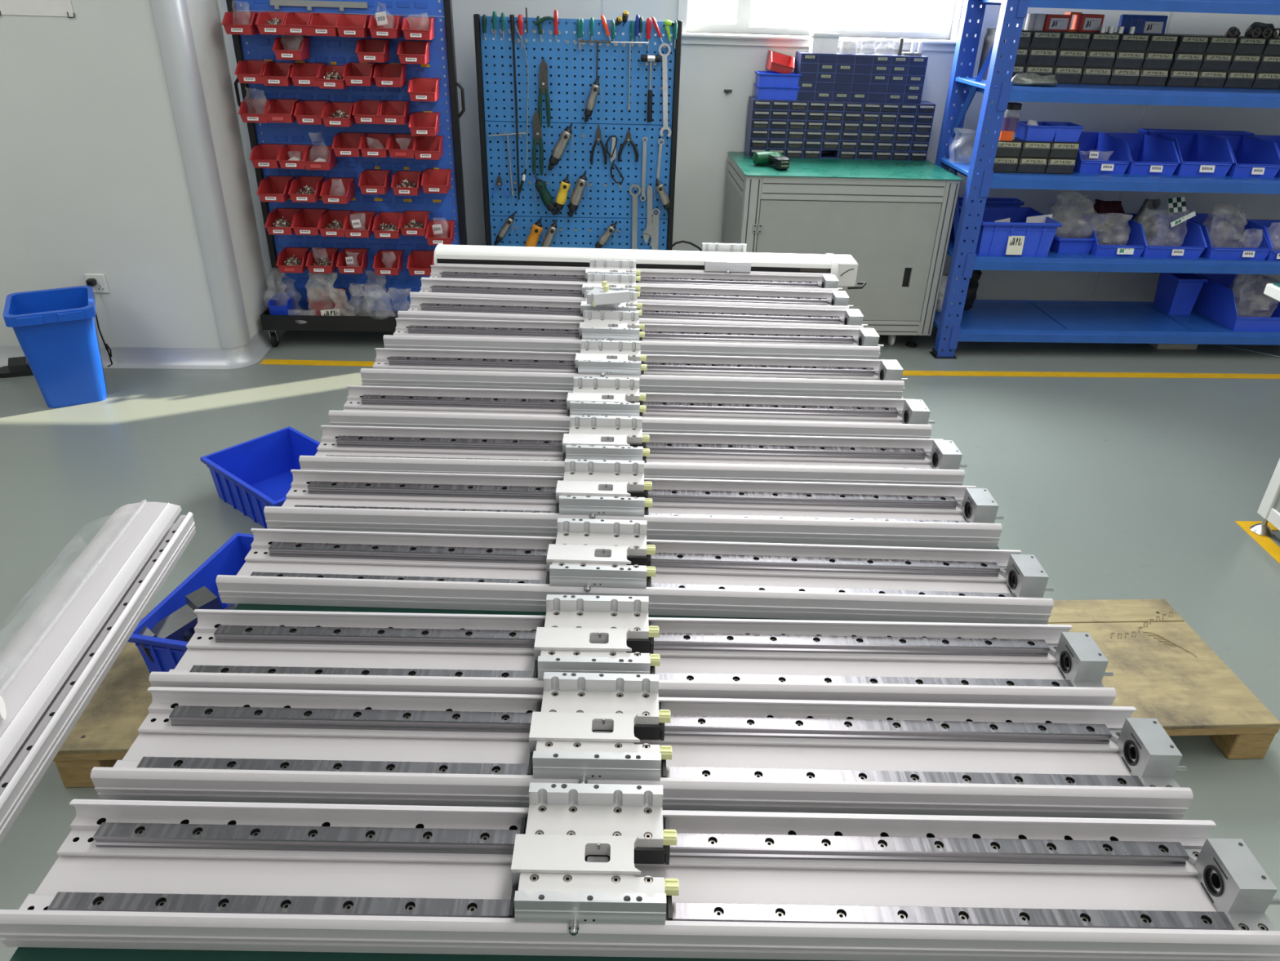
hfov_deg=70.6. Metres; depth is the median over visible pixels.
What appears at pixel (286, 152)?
bin
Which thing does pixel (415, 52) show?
bin
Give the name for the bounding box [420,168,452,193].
bin
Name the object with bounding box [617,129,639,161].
pliers
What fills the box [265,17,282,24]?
heap
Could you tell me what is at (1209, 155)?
storage bin
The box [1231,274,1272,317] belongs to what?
plastic bag
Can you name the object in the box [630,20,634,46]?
screwdriver
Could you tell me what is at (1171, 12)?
trim
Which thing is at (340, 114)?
heap
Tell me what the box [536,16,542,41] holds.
screwdriver
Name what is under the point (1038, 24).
tape roll
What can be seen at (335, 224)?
heap
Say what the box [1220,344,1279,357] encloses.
cable
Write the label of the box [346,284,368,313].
plastic bag
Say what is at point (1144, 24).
case
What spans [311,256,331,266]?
heap
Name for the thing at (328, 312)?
paper note
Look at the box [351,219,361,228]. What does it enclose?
label
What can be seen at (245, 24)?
bin
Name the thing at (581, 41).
wrench
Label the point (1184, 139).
tub
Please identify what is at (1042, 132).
box
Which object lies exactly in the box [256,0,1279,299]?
wall
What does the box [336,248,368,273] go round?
bin
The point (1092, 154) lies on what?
paper slip
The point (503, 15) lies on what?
screwdriver
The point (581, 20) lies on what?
screwdriver
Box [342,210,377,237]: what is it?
bin
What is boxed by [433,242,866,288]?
module
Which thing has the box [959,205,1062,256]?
storage bin
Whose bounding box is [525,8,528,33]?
rod
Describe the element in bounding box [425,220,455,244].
bin
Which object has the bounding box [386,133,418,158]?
bin
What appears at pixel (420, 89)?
bin
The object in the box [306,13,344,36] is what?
bin
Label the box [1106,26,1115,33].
socket
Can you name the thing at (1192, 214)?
strip
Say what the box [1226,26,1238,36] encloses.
metal ring
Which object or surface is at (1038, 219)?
paper sheet
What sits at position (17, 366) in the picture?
foot pedal
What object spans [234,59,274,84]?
bin
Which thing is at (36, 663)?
cover
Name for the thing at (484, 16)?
screwdriver
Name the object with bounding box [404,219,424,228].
heap
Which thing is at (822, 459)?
module
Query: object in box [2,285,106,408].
waste bin
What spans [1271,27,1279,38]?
metal ring
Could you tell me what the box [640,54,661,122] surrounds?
mallet
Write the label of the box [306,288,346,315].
plastic bag
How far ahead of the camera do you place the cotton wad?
4.22 m
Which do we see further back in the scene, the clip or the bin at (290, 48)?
the clip
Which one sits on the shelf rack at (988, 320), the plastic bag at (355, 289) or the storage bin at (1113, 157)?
the storage bin at (1113, 157)
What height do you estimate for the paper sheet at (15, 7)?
0.326 m
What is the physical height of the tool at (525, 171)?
0.803 m
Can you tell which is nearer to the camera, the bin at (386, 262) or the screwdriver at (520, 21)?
the screwdriver at (520, 21)
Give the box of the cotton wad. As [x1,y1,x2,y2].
[1026,120,1038,125]
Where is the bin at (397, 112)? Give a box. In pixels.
[376,100,410,124]
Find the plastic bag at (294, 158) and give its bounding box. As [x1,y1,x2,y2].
[288,156,301,160]
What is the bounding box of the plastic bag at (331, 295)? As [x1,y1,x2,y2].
[328,290,354,311]
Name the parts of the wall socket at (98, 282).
plate, cord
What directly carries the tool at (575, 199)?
hanging from the board
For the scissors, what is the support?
hanging from the board
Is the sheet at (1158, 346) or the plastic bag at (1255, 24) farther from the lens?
the sheet at (1158, 346)
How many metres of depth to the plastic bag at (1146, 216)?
4.57 m
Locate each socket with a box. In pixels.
[84,273,112,366]
[1098,26,1106,33]
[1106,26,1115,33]
[1116,26,1124,33]
[1128,26,1135,34]
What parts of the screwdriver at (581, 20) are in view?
handle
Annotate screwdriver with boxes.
[482,14,486,39]
[492,11,497,36]
[500,12,505,38]
[517,14,523,47]
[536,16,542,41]
[553,9,558,39]
[577,18,580,49]
[579,18,583,48]
[590,17,594,43]
[600,14,611,40]
[610,19,615,45]
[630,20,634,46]
[635,14,639,41]
[639,17,642,38]
[645,17,651,51]
[652,17,662,42]
[673,21,677,48]
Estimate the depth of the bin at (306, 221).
4.36 m
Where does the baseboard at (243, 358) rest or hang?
attached to the wall at (93, 180)
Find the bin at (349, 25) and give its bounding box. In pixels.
[334,13,372,37]
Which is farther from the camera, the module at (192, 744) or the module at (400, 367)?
the module at (400, 367)
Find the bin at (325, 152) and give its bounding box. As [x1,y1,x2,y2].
[302,145,337,170]
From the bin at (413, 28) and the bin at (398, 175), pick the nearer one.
the bin at (413, 28)
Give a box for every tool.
[493,212,515,245]
[515,25,528,202]
[524,217,544,246]
[533,175,555,215]
[541,218,558,247]
[547,123,573,170]
[555,174,572,214]
[568,170,589,217]
[584,76,601,122]
[595,221,617,248]
[614,16,622,26]
[622,10,628,23]
[653,178,671,213]
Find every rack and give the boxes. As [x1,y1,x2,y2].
[226,0,467,346]
[929,0,1279,359]
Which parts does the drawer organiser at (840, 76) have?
drawer, drawer, drawer, drawer, drawer, drawer, drawer, drawer, drawer, drawer, drawer, drawer, drawer, drawer, drawer, drawer, drawer, drawer, drawer, drawer, drawer, drawer, drawer, drawer, drawer, drawer, drawer, drawer, drawer, drawer, drawer, drawer, drawer, drawer, drawer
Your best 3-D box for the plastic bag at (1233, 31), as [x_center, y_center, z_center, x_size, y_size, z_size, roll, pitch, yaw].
[2.798,-2.115,4.263,0.069,0.033,0.053,0,29,-3]
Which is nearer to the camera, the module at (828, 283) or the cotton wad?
the module at (828, 283)
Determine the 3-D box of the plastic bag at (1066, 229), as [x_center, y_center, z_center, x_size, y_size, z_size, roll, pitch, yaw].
[2.165,-1.325,4.521,0.290,0.240,0.197,0,29,-3]
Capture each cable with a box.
[671,240,702,251]
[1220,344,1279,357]
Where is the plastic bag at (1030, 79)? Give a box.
[1011,72,1057,86]
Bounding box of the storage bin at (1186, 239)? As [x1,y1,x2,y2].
[1116,213,1207,257]
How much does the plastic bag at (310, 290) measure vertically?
0.247 m
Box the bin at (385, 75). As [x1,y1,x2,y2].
[373,63,407,87]
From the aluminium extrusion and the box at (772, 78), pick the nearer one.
the aluminium extrusion
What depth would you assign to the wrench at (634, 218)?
4.63 m
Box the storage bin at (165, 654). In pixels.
[127,532,253,672]
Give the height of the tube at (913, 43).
0.063 m
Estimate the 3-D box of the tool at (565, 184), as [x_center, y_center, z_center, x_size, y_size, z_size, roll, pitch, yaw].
[-0.384,-1.433,4.536,0.092,0.193,0.053,0,29,-3]
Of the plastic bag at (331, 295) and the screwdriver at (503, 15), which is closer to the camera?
the screwdriver at (503, 15)
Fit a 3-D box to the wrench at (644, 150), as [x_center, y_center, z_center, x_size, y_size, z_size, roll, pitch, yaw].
[0.019,-1.557,4.522,0.030,0.309,0.010,0,29,-3]
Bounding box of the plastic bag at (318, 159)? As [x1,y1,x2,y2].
[314,157,326,161]
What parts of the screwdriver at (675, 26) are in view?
handle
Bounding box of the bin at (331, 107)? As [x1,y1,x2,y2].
[320,101,355,127]
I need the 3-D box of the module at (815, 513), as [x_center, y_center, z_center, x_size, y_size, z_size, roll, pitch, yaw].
[0.003,0.035,1.559,1.246,0.076,0.154,1,29,-1]
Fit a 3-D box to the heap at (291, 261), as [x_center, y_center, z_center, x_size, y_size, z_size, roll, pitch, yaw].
[-1.695,-1.067,4.407,0.092,0.066,0.077,0,29,-3]
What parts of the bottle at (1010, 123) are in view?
lid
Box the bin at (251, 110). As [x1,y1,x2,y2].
[238,98,276,123]
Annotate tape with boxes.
[259,359,1279,378]
[1235,520,1279,563]
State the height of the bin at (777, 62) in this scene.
0.104 m
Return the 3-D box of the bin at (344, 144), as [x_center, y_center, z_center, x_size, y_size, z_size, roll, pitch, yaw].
[-1.340,-1.552,4.176,0.126,0.083,0.175,0,29,-3]
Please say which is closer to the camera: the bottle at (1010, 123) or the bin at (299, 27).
the bin at (299, 27)
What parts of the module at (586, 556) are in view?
guide rail, guide rail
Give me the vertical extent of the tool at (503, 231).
0.172 m
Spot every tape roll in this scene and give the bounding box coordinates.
[1024,13,1035,31]
[1032,13,1045,31]
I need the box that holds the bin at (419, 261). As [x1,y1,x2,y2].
[406,249,434,275]
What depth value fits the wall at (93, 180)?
3.90 m
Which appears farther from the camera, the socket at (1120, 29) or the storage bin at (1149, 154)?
the storage bin at (1149, 154)
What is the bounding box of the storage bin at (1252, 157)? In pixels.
[1214,135,1279,177]
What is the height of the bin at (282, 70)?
0.083 m
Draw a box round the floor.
[0,324,1279,960]
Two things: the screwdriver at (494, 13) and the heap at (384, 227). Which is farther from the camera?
the heap at (384, 227)
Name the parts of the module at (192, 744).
guide rail, guide rail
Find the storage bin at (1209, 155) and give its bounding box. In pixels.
[1146,129,1235,176]
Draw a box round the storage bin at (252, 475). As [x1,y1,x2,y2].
[200,426,319,528]
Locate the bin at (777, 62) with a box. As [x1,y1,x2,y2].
[765,49,795,74]
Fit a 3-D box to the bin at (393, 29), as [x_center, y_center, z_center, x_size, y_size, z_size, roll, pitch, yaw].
[-1.109,-1.983,3.948,0.126,0.083,0.175,0,29,-3]
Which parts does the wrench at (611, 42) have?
stem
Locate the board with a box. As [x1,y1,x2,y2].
[473,13,682,250]
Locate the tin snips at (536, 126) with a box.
[532,110,543,175]
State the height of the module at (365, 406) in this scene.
0.076 m
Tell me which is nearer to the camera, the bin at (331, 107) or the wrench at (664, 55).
the bin at (331, 107)
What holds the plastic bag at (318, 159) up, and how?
in the bin at (325, 152)
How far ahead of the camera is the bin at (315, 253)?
4.43 m
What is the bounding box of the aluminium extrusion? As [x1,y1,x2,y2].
[0,511,195,843]
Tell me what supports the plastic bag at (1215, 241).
in the storage bin at (1250, 249)
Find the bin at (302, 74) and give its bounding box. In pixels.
[289,62,327,86]
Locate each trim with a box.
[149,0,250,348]
[1092,12,1172,296]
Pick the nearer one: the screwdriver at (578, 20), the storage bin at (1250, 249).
the screwdriver at (578, 20)
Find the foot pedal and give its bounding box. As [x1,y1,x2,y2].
[0,356,33,377]
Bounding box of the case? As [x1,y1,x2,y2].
[1118,14,1168,34]
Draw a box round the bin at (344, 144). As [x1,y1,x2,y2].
[331,132,365,156]
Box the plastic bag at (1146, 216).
[1132,198,1160,244]
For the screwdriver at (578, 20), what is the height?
0.129 m
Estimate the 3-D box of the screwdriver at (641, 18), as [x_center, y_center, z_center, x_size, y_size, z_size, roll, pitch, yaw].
[0.004,-2.111,4.213,0.016,0.089,0.017,0,29,-3]
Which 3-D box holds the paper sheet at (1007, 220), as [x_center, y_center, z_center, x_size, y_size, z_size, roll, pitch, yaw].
[1.807,-1.238,4.516,0.078,0.140,0.047,0,29,-3]
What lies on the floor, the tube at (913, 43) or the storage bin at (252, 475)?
the storage bin at (252, 475)
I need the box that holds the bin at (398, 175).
[391,170,423,195]
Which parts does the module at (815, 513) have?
guide rail, guide rail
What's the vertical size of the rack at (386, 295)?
1.659 m
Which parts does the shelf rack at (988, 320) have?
foot plate, post, post, drawer, drawer, drawer, drawer, drawer, drawer organiser, drawer, drawer, drawer, drawer, drawer, drawer, drawer, drawer, drawer, drawer, drawer organiser, drawer, drawer, drawer, drawer, drawer, drawer, drawer, drawer, drawer, drawer, drawer, drawer, drawer, drawer, drawer, drawer organiser, drawer, drawer, drawer, drawer, drawer, drawer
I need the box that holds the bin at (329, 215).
[317,209,353,236]
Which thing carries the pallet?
on the floor
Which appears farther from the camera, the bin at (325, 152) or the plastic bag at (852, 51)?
the plastic bag at (852, 51)
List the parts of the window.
sash frame, sill, sash frame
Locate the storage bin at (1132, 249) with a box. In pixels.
[1071,213,1147,257]
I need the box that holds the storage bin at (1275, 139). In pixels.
[1244,134,1279,177]
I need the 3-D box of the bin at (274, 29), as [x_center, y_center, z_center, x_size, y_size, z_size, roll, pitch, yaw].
[-1.581,-1.986,3.922,0.126,0.083,0.175,0,29,-3]
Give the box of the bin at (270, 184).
[256,175,295,202]
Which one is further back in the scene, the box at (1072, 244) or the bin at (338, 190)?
the box at (1072, 244)
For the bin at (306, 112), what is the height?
0.083 m
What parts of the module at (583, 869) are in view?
guide rail, guide rail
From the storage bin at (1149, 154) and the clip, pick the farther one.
the clip
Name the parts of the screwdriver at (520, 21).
handle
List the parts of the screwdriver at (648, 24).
handle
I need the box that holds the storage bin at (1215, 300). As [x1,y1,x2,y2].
[1192,273,1279,331]
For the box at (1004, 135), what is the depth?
4.20 m
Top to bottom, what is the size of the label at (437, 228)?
0.113 m
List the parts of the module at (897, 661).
guide rail, guide rail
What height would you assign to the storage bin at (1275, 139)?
0.150 m
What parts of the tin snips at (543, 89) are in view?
blade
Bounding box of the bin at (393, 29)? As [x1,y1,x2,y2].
[367,14,403,38]
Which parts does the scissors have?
blade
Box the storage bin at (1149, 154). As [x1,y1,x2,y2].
[1099,132,1180,175]
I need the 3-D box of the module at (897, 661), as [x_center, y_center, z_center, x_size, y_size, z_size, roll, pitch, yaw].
[0.008,0.231,1.205,1.246,0.076,0.154,1,29,-1]
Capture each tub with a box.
[950,196,1024,236]
[1137,128,1254,149]
[1153,272,1208,315]
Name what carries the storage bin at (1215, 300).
on the shelf rack at (988, 320)
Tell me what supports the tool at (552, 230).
hanging from the board
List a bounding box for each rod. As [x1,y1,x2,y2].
[509,14,519,199]
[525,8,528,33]
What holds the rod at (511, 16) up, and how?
hanging from the board
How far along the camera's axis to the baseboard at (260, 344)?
4.46 m
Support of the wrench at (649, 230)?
hanging from the board
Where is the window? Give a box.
[671,0,964,51]
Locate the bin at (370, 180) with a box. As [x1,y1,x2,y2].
[358,168,391,194]
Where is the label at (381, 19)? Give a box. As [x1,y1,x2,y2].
[375,11,387,26]
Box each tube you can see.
[897,38,903,55]
[910,41,915,53]
[917,41,923,53]
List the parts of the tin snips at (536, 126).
blade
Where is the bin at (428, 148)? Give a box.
[412,135,444,159]
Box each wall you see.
[0,0,287,354]
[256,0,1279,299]
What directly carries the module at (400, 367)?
on the work table
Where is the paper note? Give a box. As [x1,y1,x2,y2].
[320,308,340,315]
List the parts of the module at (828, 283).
guide rail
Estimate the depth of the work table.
0.86 m
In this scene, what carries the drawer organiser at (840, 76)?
on the drawer organiser at (794, 129)
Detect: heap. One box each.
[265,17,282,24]
[272,216,292,226]
[283,254,302,265]
[295,185,315,194]
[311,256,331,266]
[323,69,342,79]
[324,219,343,229]
[328,110,348,118]
[377,222,397,231]
[395,178,417,187]
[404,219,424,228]
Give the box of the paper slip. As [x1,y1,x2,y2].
[1088,151,1098,158]
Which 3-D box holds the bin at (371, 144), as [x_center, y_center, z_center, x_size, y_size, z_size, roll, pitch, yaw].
[-1.218,-1.551,4.182,0.126,0.083,0.175,0,29,-3]
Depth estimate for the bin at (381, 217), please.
4.35 m
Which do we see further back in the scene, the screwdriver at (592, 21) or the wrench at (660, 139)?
the wrench at (660, 139)
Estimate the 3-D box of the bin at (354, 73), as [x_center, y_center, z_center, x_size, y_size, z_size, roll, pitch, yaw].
[-1.246,-1.814,4.035,0.126,0.083,0.175,0,29,-3]
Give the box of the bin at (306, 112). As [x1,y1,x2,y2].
[293,100,330,124]
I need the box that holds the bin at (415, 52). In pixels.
[396,40,431,64]
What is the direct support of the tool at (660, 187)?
hanging from the board
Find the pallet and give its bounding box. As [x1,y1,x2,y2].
[53,599,1279,786]
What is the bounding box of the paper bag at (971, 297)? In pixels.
[935,270,982,312]
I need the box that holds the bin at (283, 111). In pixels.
[262,98,301,123]
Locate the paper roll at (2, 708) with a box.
[0,695,6,719]
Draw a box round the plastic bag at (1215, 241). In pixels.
[1207,202,1247,248]
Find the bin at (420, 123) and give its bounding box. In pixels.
[408,111,440,136]
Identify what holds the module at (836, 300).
on the work table
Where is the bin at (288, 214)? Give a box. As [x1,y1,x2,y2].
[264,208,302,235]
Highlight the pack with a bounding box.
[1167,196,1186,213]
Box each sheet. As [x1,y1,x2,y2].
[0,0,75,17]
[994,217,1010,222]
[1026,213,1053,222]
[1149,343,1197,349]
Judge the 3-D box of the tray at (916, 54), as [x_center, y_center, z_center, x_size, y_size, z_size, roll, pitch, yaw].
[1.364,-2.143,4.538,0.090,0.014,0.060,0,29,-3]
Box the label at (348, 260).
[345,256,354,264]
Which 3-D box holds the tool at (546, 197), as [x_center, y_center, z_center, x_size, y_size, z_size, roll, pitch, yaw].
[-0.477,-1.429,4.533,0.110,0.193,0.056,0,29,-3]
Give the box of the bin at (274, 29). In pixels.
[254,11,294,35]
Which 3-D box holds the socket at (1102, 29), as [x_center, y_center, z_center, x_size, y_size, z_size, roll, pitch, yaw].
[2.135,-2.079,4.168,0.027,0.026,0.026,0,29,-3]
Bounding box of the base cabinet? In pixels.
[721,151,962,347]
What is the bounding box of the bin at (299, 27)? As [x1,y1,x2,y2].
[280,12,319,35]
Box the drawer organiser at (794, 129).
[744,96,935,160]
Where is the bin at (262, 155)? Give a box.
[249,143,287,168]
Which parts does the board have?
post, perforated panel, perforated panel, perforated panel, rail, post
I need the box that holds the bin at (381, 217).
[372,211,403,238]
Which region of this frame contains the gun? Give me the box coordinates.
[664,19,674,41]
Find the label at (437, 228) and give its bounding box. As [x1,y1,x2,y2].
[431,223,442,234]
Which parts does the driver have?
motor, battery plate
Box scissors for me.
[605,134,623,183]
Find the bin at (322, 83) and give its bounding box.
[315,65,350,88]
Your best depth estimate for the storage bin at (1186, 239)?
4.58 m
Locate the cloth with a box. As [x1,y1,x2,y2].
[1089,199,1124,235]
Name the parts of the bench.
leg, rail, panel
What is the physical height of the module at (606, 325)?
0.076 m
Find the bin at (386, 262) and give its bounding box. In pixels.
[372,249,404,275]
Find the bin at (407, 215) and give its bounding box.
[399,210,430,235]
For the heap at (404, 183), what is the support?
in the bin at (398, 175)
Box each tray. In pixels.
[260,290,398,331]
[901,52,921,56]
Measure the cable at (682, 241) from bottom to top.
0.458 m
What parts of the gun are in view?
trigger handle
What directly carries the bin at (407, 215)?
attached to the rack at (386, 295)
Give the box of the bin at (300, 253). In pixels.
[275,247,311,272]
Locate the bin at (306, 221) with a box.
[291,208,328,235]
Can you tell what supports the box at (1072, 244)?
on the shelf rack at (988, 320)
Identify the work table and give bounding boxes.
[9,359,1047,960]
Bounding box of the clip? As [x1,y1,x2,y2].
[724,89,732,93]
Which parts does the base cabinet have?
panel, rail, door, rail, rail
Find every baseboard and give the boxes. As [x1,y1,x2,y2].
[0,346,226,368]
[225,343,260,368]
[248,327,285,359]
[975,297,1154,302]
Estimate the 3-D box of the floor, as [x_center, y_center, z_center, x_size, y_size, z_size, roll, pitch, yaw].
[-0.078,1.172,1.390,12.000,0.100,9.300,0,29,-3]
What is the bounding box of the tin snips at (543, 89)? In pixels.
[537,58,551,127]
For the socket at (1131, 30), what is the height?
0.030 m
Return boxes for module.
[0,782,1279,960]
[90,671,1193,819]
[149,594,1115,706]
[215,517,1053,624]
[263,458,1003,548]
[298,414,967,485]
[328,376,934,438]
[360,339,907,398]
[382,310,884,359]
[397,280,867,328]
[409,272,853,310]
[421,258,842,292]
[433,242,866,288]
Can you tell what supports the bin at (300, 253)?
attached to the rack at (386, 295)
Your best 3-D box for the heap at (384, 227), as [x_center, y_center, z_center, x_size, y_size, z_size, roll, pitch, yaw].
[-1.203,-1.206,4.321,0.094,0.056,0.080,0,29,-3]
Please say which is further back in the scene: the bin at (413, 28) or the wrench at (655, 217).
the wrench at (655, 217)
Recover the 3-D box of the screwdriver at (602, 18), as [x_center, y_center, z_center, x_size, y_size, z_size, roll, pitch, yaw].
[-0.159,-2.107,4.207,0.050,0.109,0.021,0,29,-3]
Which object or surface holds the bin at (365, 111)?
attached to the rack at (386, 295)
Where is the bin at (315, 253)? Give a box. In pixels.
[305,247,339,273]
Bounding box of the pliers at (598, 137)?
[590,124,607,164]
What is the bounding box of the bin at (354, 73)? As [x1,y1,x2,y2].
[342,62,377,86]
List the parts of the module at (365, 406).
guide rail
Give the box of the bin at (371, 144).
[359,133,393,157]
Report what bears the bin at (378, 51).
attached to the rack at (386, 295)
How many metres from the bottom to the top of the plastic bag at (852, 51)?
0.070 m
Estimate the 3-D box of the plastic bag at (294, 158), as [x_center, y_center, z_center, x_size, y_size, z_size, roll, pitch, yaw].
[-1.598,-1.492,4.181,0.066,0.063,0.057,2,29,0]
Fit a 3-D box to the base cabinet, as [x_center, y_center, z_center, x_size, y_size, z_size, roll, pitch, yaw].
[0.987,-1.207,4.752,1.043,0.870,0.666,0,29,-3]
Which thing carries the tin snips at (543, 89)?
hanging from the board
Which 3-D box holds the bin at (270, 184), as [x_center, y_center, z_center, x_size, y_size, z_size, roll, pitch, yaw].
[-1.705,-1.368,4.241,0.126,0.083,0.204,0,29,-3]
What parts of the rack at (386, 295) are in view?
handle, post, louvre panel, louvre panel, louvre panel, louvre panel, post, handle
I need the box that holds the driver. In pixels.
[752,151,789,169]
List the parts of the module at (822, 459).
guide rail, guide rail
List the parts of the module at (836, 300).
guide rail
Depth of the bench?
3.12 m
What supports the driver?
on the base cabinet
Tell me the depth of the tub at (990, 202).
4.68 m
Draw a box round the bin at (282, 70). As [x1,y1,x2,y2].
[258,62,296,86]
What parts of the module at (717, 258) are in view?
carriage arm, slot plate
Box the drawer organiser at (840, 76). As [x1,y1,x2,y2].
[794,51,928,103]
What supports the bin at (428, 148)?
attached to the rack at (386, 295)
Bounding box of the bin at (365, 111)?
[351,99,386,124]
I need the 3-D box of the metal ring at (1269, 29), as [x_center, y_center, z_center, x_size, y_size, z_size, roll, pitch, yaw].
[2.923,-2.088,4.215,0.042,0.042,0.012,0,29,-3]
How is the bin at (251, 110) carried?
attached to the rack at (386, 295)
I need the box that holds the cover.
[0,499,182,776]
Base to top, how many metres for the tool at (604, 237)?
0.161 m
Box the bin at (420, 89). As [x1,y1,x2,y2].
[407,77,440,102]
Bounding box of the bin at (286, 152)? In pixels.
[276,144,313,168]
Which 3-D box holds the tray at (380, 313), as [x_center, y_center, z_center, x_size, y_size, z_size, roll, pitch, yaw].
[-1.360,-0.886,4.654,1.006,0.077,0.485,0,29,-3]
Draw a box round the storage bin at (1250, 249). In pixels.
[1173,213,1274,259]
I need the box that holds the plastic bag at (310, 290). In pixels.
[306,272,335,307]
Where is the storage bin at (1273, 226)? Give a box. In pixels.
[1231,218,1279,260]
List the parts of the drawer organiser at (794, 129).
drawer, pull, drawer, pull, drawer, pull, drawer, pull, drawer, pull, drawer, pull, drawer, pull, drawer, pull, drawer, pull, drawer, pull, drawer, pull, drawer, pull, drawer, pull, drawer, pull, drawer, pull, drawer, pull, drawer, pull, drawer, pull, drawer, pull, drawer, pull, drawer, pull, drawer, pull, drawer, pull, drawer, pull, drawer, pull, drawer, pull, drawer, pull, drawer, pull, drawer, pull, drawer, pull, drawer, pull, drawer, pull, drawer, pull, drawer, pull, drawer, pull, drawer, pull, drawer, pull, drawer, pull, drawer, pull, drawer, pull, drawer, pull, drawer, pull, drawer, pull, drawer, pull, drawer, pull, drawer, pull, drawer, pull, drawer, pull, drawer, pull, drawer, pull, drawer, pull, drawer, pull, drawer, pull, drawer, pull, drawer, pull, drawer, pull, drawer, pull, drawer, pull, drawer, pull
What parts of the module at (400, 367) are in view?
guide rail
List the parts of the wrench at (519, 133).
stem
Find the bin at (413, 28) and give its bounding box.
[401,16,435,39]
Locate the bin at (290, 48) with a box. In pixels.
[272,36,311,60]
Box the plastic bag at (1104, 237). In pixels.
[1093,213,1131,244]
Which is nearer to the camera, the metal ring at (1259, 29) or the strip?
the metal ring at (1259, 29)
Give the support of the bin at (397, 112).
attached to the rack at (386, 295)
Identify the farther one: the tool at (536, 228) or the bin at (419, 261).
the tool at (536, 228)
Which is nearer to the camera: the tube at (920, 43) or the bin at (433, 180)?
the bin at (433, 180)
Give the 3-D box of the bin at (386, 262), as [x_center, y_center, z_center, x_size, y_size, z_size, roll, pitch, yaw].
[-1.236,-1.071,4.447,0.126,0.083,0.175,0,29,-3]
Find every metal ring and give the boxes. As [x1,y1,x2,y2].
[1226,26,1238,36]
[1250,27,1261,37]
[1261,27,1271,37]
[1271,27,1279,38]
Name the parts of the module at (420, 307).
plate, loose bracket, arm, guide rail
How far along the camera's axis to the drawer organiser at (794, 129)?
4.62 m
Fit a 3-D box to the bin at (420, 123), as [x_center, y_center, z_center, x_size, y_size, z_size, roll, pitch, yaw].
[-0.986,-1.636,4.147,0.126,0.083,0.175,0,29,-3]
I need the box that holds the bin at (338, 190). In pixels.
[320,177,355,204]
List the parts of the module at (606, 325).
guide rail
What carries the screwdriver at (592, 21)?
hanging from the board
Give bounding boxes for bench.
[1249,283,1279,537]
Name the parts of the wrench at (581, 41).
stem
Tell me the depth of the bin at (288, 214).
4.30 m
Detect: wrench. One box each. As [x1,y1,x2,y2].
[488,132,526,195]
[579,40,610,80]
[610,40,648,110]
[629,183,640,249]
[640,136,647,200]
[642,185,654,245]
[651,208,659,249]
[656,137,664,180]
[658,43,671,137]
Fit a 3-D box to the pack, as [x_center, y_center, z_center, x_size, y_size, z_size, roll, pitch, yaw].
[2.668,-1.368,4.489,0.092,0.076,0.040,0,29,-3]
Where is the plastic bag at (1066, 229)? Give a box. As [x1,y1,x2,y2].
[1053,191,1099,238]
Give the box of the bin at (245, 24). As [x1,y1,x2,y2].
[221,11,259,35]
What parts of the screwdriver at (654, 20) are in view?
handle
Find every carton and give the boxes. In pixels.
[808,32,839,53]
[1042,13,1071,31]
[1064,12,1082,31]
[1076,13,1104,32]
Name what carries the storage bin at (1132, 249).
on the shelf rack at (988, 320)
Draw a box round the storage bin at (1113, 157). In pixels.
[1073,131,1131,173]
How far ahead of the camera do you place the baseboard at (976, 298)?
5.33 m
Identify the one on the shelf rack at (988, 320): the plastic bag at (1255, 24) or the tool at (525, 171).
the plastic bag at (1255, 24)
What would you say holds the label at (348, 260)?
in the bin at (360, 255)
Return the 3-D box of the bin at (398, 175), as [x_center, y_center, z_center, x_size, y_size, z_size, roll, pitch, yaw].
[-1.098,-1.405,4.270,0.126,0.083,0.175,0,29,-3]
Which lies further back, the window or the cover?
the window
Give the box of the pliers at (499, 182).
[492,175,507,199]
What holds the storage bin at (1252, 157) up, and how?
on the shelf rack at (988, 320)
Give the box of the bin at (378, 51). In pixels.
[355,39,391,62]
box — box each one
[267,292,297,315]
[753,83,800,100]
[755,71,801,86]
[999,131,1013,141]
[1014,120,1057,141]
[1043,121,1084,142]
[1049,229,1098,253]
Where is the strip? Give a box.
[1169,210,1195,226]
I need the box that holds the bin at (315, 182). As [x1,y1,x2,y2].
[288,175,325,202]
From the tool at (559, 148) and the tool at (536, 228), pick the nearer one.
the tool at (559, 148)
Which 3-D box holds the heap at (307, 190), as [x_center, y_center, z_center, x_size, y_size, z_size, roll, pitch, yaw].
[-1.564,-1.349,4.222,0.095,0.052,0.078,0,29,-3]
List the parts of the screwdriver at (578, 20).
handle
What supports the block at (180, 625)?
in the storage bin at (165, 654)
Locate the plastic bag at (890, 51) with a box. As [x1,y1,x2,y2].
[884,38,893,54]
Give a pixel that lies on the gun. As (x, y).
(668, 23)
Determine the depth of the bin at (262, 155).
4.20 m
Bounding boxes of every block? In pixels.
[136,586,222,662]
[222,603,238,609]

